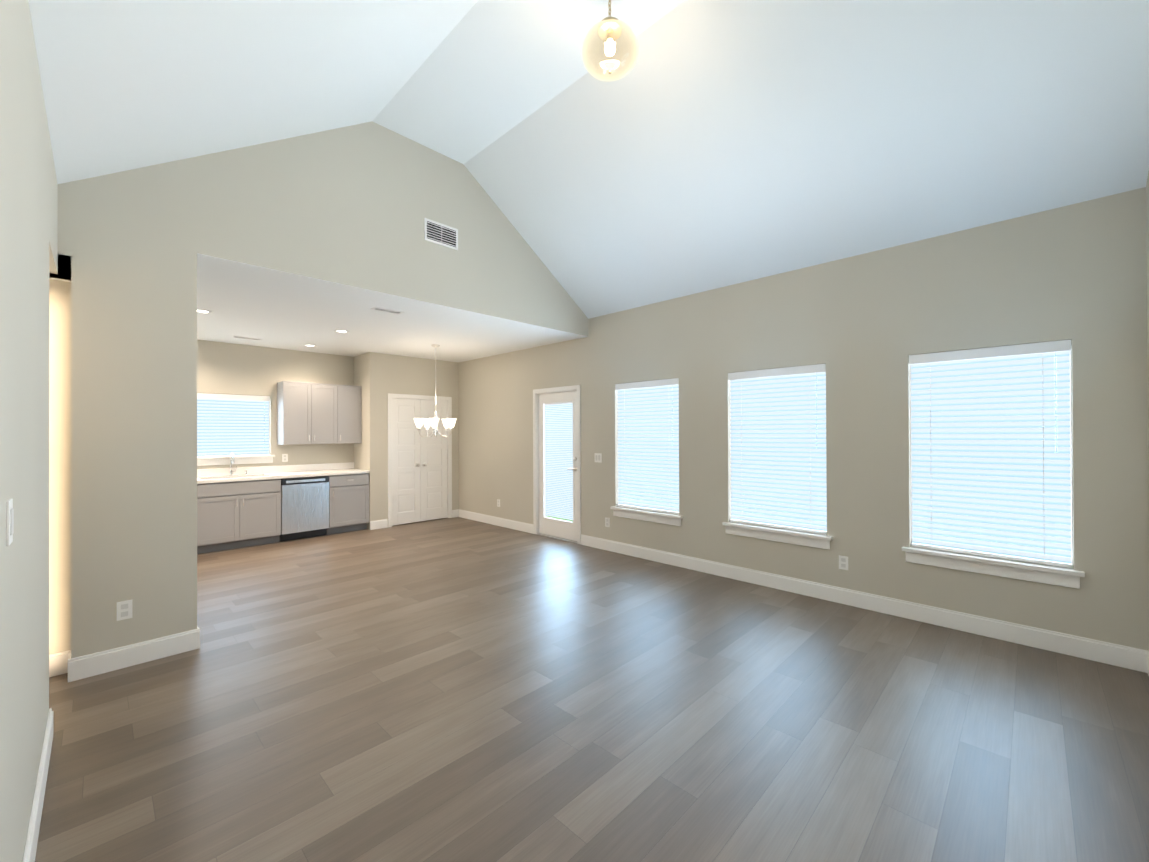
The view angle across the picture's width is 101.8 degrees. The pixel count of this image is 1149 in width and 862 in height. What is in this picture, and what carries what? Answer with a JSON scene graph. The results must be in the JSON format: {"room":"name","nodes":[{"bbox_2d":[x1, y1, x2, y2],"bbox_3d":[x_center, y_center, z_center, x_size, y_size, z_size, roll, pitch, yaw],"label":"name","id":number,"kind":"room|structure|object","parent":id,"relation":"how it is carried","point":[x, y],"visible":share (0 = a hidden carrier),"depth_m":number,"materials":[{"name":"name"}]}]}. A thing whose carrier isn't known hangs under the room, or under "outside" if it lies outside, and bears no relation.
{"room":"empty living room","nodes":[
{"label":"empty living room","id":0,"kind":"room"},
{"bbox_2d":[0,0,57,861],"bbox_3d":[-1.391,-0.007,1.047,4.760,2.970,0.120,0,0,44],"label":"wall","id":1,"kind":"structure","parent":0,"point":[28,223],"depth_m":1.49,"materials":[{"name":"beige paint"}]},
{"bbox_2d":[6,499,13,545],"bbox_3d":[-1.488,0.239,1.232,0.072,0.116,0.008,0,0,44],"label":"light switch","id":2,"kind":"object","parent":1,"relation":"attached to","point":[9,521],"visible":1,"depth_m":1.21,"materials":[{"name":"white plastic"}]},
{"bbox_2d":[22,708,53,861],"bbox_3d":[-1.163,1.410,0.918,3.910,0.134,0.014,0,0,44],"label":"baseboard","id":3,"kind":"structure","parent":1,"relation":"attached to","point":[29,855],"depth_m":1.77,"materials":[{"name":"white paint"}]},
{"bbox_2d":[49,279,70,654],"bbox_3d":[-3.682,0.019,2.437,0.120,2.950,1.450,0,0,44],"label":"wall","id":4,"kind":"structure","parent":0,"point":[59,466],"depth_m":2.86,"materials":[{"name":"beige paint"}]},
{"bbox_2d":[49,650,70,676],"bbox_3d":[-3.577,1.426,2.418,0.040,0.134,1.330,0,0,44],"label":"baseboard","id":5,"kind":"structure","parent":4,"relation":"attached to","point":[55,660],"depth_m":2.85,"materials":[{"name":"white paint"}]},
{"bbox_2d":[49,254,70,281],"bbox_3d":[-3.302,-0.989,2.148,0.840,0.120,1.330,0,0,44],"label":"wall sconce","id":6,"kind":"structure","parent":0,"point":[66,267],"depth_m":2.79,"materials":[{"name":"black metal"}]},
{"bbox_2d":[205,477,272,496],"bbox_3d":[-4.338,0.732,6.029,0.010,0.179,0.725,0,0,44],"label":"drawer front","id":7,"kind":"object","parent":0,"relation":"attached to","point":[212,488],"depth_m":5.94,"materials":[{"name":"grey wood"}]},
{"bbox_2d":[197,340,353,468],"bbox_3d":[-4.284,0.155,6.960,0.150,2.720,5.270,0,0,44],"label":"wall","id":8,"kind":"structure","parent":0,"point":[231,368],"depth_m":6.77,"materials":[{"name":"beige paint"}]},
{"bbox_2d":[197,393,269,456],"bbox_3d":[-4.800,-0.075,6.422,0.149,0.856,1.034,0,0,44],"label":"window blind","id":9,"kind":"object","parent":8,"relation":"in","point":[229,424],"depth_m":6.45,"materials":[{"name":"white plastic"}]},
{"bbox_2d":[197,455,274,465],"bbox_3d":[-4.758,0.403,6.380,0.109,0.114,1.130,0,0,44],"label":"window sill","id":10,"kind":"structure","parent":8,"relation":"attached to","point":[222,460],"depth_m":6.43,"materials":[{"name":"white paint"}]},
{"bbox_2d":[282,454,287,461],"bbox_3d":[-4.259,0.395,6.871,0.006,0.116,0.072,0,0,44],"label":"electrical outlet","id":11,"kind":"object","parent":8,"relation":"attached to","point":[284,457],"visible":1,"depth_m":6.87,"materials":[{"name":"white plastic"}]},
{"bbox_2d":[277,381,340,444],"bbox_3d":[-3.946,-0.255,6.963,0.326,0.898,0.769,0,0,44],"label":"upper cabinet","id":12,"kind":"object","parent":8,"relation":"attached to","point":[307,413],"depth_m":6.80,"materials":[{"name":"grey paint"}]},
{"bbox_2d":[341,385,361,443],"bbox_3d":[-3.606,-0.255,7.311,0.326,0.898,0.411,0,0,44],"label":"upper cabinet","id":13,"kind":"object","parent":8,"relation":"attached to","point":[351,397],"depth_m":7.24,"materials":[{"name":"grey paint"}]},
{"bbox_2d":[49,121,587,658],"bbox_3d":[-1.518,-0.607,4.409,0.120,4.200,4.746,0,0,44],"label":"wall","id":14,"kind":"structure","parent":0,"point":[353,205],"depth_m":3.16,"materials":[{"name":"beige paint"}]},
{"bbox_2d":[117,600,131,620],"bbox_3d":[-2.842,1.132,2.951,0.006,0.116,0.072,0,0,44],"label":"electrical outlet","id":15,"kind":"object","parent":14,"relation":"attached to","point":[124,609],"visible":1,"depth_m":2.95,"materials":[{"name":"white plastic"}]},
{"bbox_2d":[62,626,199,681],"bbox_3d":[-2.794,1.425,2.995,0.017,0.134,0.619,0,0,44],"label":"baseboard","id":16,"kind":"structure","parent":14,"relation":"attached to","point":[186,641],"depth_m":2.96,"materials":[{"name":"white paint"}]},
{"bbox_2d":[424,218,457,249],"bbox_3d":[-1.294,-1.917,4.557,0.009,0.210,0.360,0,0,44],"label":"air vent","id":17,"kind":"object","parent":14,"relation":"in","point":[440,234],"visible":1,"depth_m":4.55,"materials":[{"name":"white metal"}]},
{"bbox_2d":[197,253,587,362],"bbox_3d":[-2.952,-1.274,5.655,3.897,0.123,5.270,0,0,44],"label":"ceiling","id":18,"kind":"structure","parent":0,"point":[271,308],"depth_m":5.21,"materials":[{"name":"white paint"}]},
{"bbox_2d":[197,309,211,313],"bbox_3d":[-3.772,-1.211,4.729,0.164,0.010,0.164,0,0,44],"label":"recessed light","id":19,"kind":"object","parent":18,"relation":"in","point":[203,311],"visible":0.79,"depth_m":4.74,"materials":[{"name":"white"}]},
{"bbox_2d":[232,336,261,340],"bbox_3d":[-4.260,-1.204,6.075,0.110,0.007,0.300,0,0,44],"label":"ceiling vent","id":20,"kind":"object","parent":18,"relation":"in","point":[246,338],"visible":0.96,"depth_m":6.07,"materials":[{"name":"white metal"}]},
{"bbox_2d":[304,344,316,346],"bbox_3d":[-3.728,-1.204,6.589,0.164,0.010,0.164,0,0,44],"label":"recessed light","id":21,"kind":"object","parent":18,"relation":"in","point":[309,345],"visible":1,"depth_m":6.58,"materials":[{"name":"white"}]},
{"bbox_2d":[334,330,348,332],"bbox_3d":[-2.834,-1.211,5.686,0.164,0.010,0.164,0,0,44],"label":"recessed light","id":22,"kind":"object","parent":18,"relation":"in","point":[341,331],"visible":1,"depth_m":5.69,"materials":[{"name":"white"}]},
{"bbox_2d":[371,307,403,314],"bbox_3d":[-1.898,-1.220,4.742,0.110,0.007,0.300,0,0,44],"label":"ceiling vent","id":23,"kind":"object","parent":18,"relation":"in","point":[387,310],"visible":1,"depth_m":4.73,"materials":[{"name":"white metal"}]},
{"bbox_2d":[414,344,455,436],"bbox_3d":[-1.980,-0.563,6.624,0.569,1.305,0.585,0,0,44],"label":"chandelier","id":24,"kind":"object","parent":18,"relation":"hanging from","point":[447,422],"visible":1,"depth_m":6.58,"materials":[{"name":"white glass"}]},
{"bbox_2d":[354,352,458,529],"bbox_3d":[-2.809,0.153,7.909,0.630,2.720,1.550,0,0,44],"label":"wall","id":25,"kind":"structure","parent":0,"point":[378,377],"depth_m":7.33,"materials":[{"name":"beige paint"}]},
{"bbox_2d":[370,519,387,529],"bbox_3d":[-3.022,1.444,7.220,0.014,0.134,0.268,0,0,44],"label":"baseboard","id":26,"kind":"structure","parent":25,"relation":"attached to","point":[378,524],"depth_m":7.21,"materials":[{"name":"white paint"}]},
{"bbox_2d":[392,398,446,525],"bbox_3d":[-2.542,0.490,7.738,0.101,2.019,0.986,0,0,44],"label":"pantry doors","id":27,"kind":"structure","parent":25,"relation":"in","point":[419,478],"depth_m":7.71,"materials":[{"name":"white paint"}]},
{"bbox_2d":[388,393,451,526],"bbox_3d":[-2.575,0.460,7.770,0.136,2.103,1.126,0,0,44],"label":"door frame","id":28,"kind":"structure","parent":25,"relation":"attached to","point":[449,447],"depth_m":7.71,"materials":[{"name":"white paint"}]},
{"bbox_2d":[28,0,1148,318],"bbox_3d":[0.228,-2.106,2.804,4.880,1.472,4.895,0,0,44],"label":"ceiling","id":29,"kind":"structure","parent":0,"point":[706,144],"depth_m":3.10,"materials":[{"name":"white paint"}]},
{"bbox_2d":[582,0,637,81],"bbox_3d":[0.211,-2.425,2.789,0.336,0.592,0.336,0,0,44],"label":"pendant light","id":30,"kind":"object","parent":29,"relation":"hanging from","point":[610,49],"visible":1,"depth_m":2.70,"materials":[{"name":"glass"}]},
{"bbox_2d":[35,517,1148,861],"bbox_3d":[-1.553,1.540,3.655,8.660,0.100,6.170,0,0,44],"label":"floor","id":31,"kind":"structure","parent":0,"point":[457,689],"depth_m":2.33,"materials":[{"name":"wood"}]},
{"bbox_2d":[197,481,200,553],"bbox_3d":[-4.942,1.078,5.728,0.616,0.870,0.466,0,0,44],"label":"base cabinet","id":32,"kind":"object","parent":31,"relation":"on","point":[198,482],"depth_m":5.68,"materials":[{"name":"grey paint"}]},
{"bbox_2d":[197,477,204,484],"bbox_3d":[-5.061,0.623,5.603,0.626,0.040,0.896,0,0,44],"label":"countertop","id":33,"kind":"structure","parent":32,"relation":"on","point":[198,478],"depth_m":5.71,"materials":[{"name":"white stone"}]},
{"bbox_2d":[201,489,280,552],"bbox_3d":[-4.516,1.183,6.162,0.616,0.660,0.982,0,0,44],"label":"base cabinet","id":34,"kind":"object","parent":31,"relation":"on","point":[238,508],"depth_m":5.98,"materials":[{"name":"grey paint"}]},
{"bbox_2d":[229,493,236,496],"bbox_3d":[-4.493,0.821,6.181,0.446,0.004,0.745,0,0,44],"label":"countertop","id":35,"kind":"structure","parent":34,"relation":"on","point":[230,494],"depth_m":5.93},
{"bbox_2d":[197,462,352,496],"bbox_3d":[-4.395,0.663,6.347,0.536,0.320,2.892,0,0,44],"label":"countertop","id":36,"kind":"structure","parent":34,"relation":"on","point":[225,475],"depth_m":6.56,"materials":[{"name":"white stone"}]},
{"bbox_2d":[230,453,246,474],"bbox_3d":[-4.574,0.450,6.373,0.187,0.306,0.214,0,0,44],"label":"faucet","id":37,"kind":"object","parent":36,"relation":"on","point":[231,458],"visible":1,"depth_m":6.35,"materials":[{"name":"silver metal"}]},
{"bbox_2d":[279,476,328,541],"bbox_3d":[-3.948,1.080,6.714,0.596,0.858,0.592,0,0,44],"label":"dishwasher","id":38,"kind":"object","parent":31,"relation":"on","point":[304,507],"visible":0.81,"depth_m":6.50,"materials":[{"name":"silver metal"}]},
{"bbox_2d":[326,473,368,534],"bbox_3d":[-3.553,1.078,7.146,0.616,0.870,0.572,0,0,44],"label":"base cabinet","id":39,"kind":"object","parent":31,"relation":"on","point":[348,492],"depth_m":6.93,"materials":[{"name":"grey paint"}]},
{"bbox_2d":[261,469,368,480],"bbox_3d":[-3.796,0.623,6.895,0.626,0.040,1.271,0,0,44],"label":"countertop","id":40,"kind":"structure","parent":39,"relation":"on","point":[308,472],"depth_m":6.68,"materials":[{"name":"white stone"}]},
{"bbox_2d":[459,187,1148,650],"bbox_3d":[0.546,0.005,5.812,8.660,2.970,0.150,0,0,44],"label":"wall","id":41,"kind":"structure","parent":0,"point":[863,327],"depth_m":3.81,"materials":[{"name":"beige paint"}]},
{"bbox_2d":[458,509,532,533],"bbox_3d":[-1.321,1.438,7.525,2.018,0.134,0.014,0,0,44],"label":"baseboard","id":42,"kind":"structure","parent":41,"relation":"attached to","point":[516,525],"depth_m":7.42,"materials":[{"name":"white paint"}]},
{"bbox_2d":[533,385,580,543],"bbox_3d":[-0.208,0.445,6.539,0.946,2.103,0.166,0,0,44],"label":"door frame","id":43,"kind":"structure","parent":41,"relation":"attached to","point":[536,392],"depth_m":6.71,"materials":[{"name":"white paint"}]},
{"bbox_2d":[539,391,576,540],"bbox_3d":[-0.230,0.473,6.516,0.802,2.015,0.096,0,0,44],"label":"patio door","id":44,"kind":"structure","parent":41,"relation":"in","point":[557,455],"depth_m":6.54,"materials":[{"name":"white paint"}]},
{"bbox_2d":[595,453,601,462],"bbox_3d":[0.299,0.342,5.943,0.118,0.116,0.008,0,0,44],"label":"light switch","id":45,"kind":"object","parent":41,"relation":"attached to","point":[598,457],"visible":1,"depth_m":5.93,"materials":[{"name":"white plastic"}]},
{"bbox_2d":[605,517,609,526],"bbox_3d":[0.410,1.141,5.835,0.072,0.116,0.006,0,0,44],"label":"electrical outlet","id":46,"kind":"object","parent":41,"relation":"attached to","point":[607,522],"visible":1,"depth_m":5.83,"materials":[{"name":"white plastic"}]},
{"bbox_2d":[610,506,682,525],"bbox_3d":[0.833,0.985,5.439,0.990,0.114,0.109,0,0,44],"label":"window sill","id":47,"kind":"structure","parent":41,"relation":"attached to","point":[652,516],"depth_m":5.38,"materials":[{"name":"white paint"}]},
{"bbox_2d":[615,378,678,513],"bbox_3d":[0.869,0.172,5.483,0.894,1.505,0.149,0,0,44],"label":"window blind","id":48,"kind":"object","parent":41,"relation":"in","point":[648,437],"depth_m":5.44,"materials":[{"name":"white plastic"}]},
{"bbox_2d":[728,364,826,533],"bbox_3d":[1.923,0.163,4.451,0.904,1.505,0.149,0,0,44],"label":"window blind","id":49,"kind":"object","parent":41,"relation":"in","point":[778,434],"depth_m":4.40,"materials":[{"name":"white plastic"}]},
{"bbox_2d":[722,522,832,549],"bbox_3d":[1.887,0.977,4.407,1.000,0.114,0.109,0,0,44],"label":"window sill","id":50,"kind":"structure","parent":41,"relation":"attached to","point":[810,539],"depth_m":4.35,"materials":[{"name":"white paint"}]},
{"bbox_2d":[839,555,847,569],"bbox_3d":[2.296,1.125,3.988,0.072,0.116,0.006,0,0,44],"label":"electrical outlet","id":51,"kind":"object","parent":41,"relation":"attached to","point":[843,562],"visible":1,"depth_m":3.98,"materials":[{"name":"white plastic"}]},
{"bbox_2d":[581,534,1141,671],"bbox_3d":[1.785,1.412,4.484,4.748,0.134,0.014,0,0,44],"label":"baseboard","id":52,"kind":"structure","parent":41,"relation":"attached to","point":[1123,656],"depth_m":3.65,"materials":[{"name":"white paint"}]},
{"bbox_2d":[909,340,1072,567],"bbox_3d":[2.988,0.154,3.408,0.876,1.505,0.149,0,0,44],"label":"window blind","id":53,"kind":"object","parent":41,"relation":"in","point":[991,430],"depth_m":3.35,"materials":[{"name":"white plastic"}]},
{"bbox_2d":[902,546,1084,588],"bbox_3d":[2.952,0.968,3.364,0.972,0.114,0.109,0,0,44],"label":"window sill","id":54,"kind":"structure","parent":41,"relation":"attached to","point":[1044,573],"depth_m":3.29,"materials":[{"name":"white paint"}]},
{"bbox_2d":[1146,171,1148,466],"bbox_3d":[1.924,-0.635,1.143,0.150,4.200,4.895,0,0,44],"label":"wall","id":55,"kind":"structure","parent":0,"point":[1147,218],"depth_m":2.81,"materials":[{"name":"beige paint"}]},
{"bbox_2d":[1142,649,1148,675],"bbox_3d":[1.856,1.398,1.173,0.015,0.134,4.605,0,0,44],"label":"baseboard","id":56,"kind":"structure","parent":55,"relation":"attached to","point":[1145,653],"depth_m":2.83,"materials":[{"name":"white paint"}]},
{"label":"outside","id":57,"kind":"structure","parent":0,"visible":0},
{"bbox_2d":[546,480,1072,567],"bbox_3d":[10.311,1.825,17.769,70.000,0.050,80.000,0,0,44],"label":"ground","id":58,"kind":"structure","parent":57,"point":[814,520],"depth_m":9.55,"materials":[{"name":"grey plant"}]}
]}

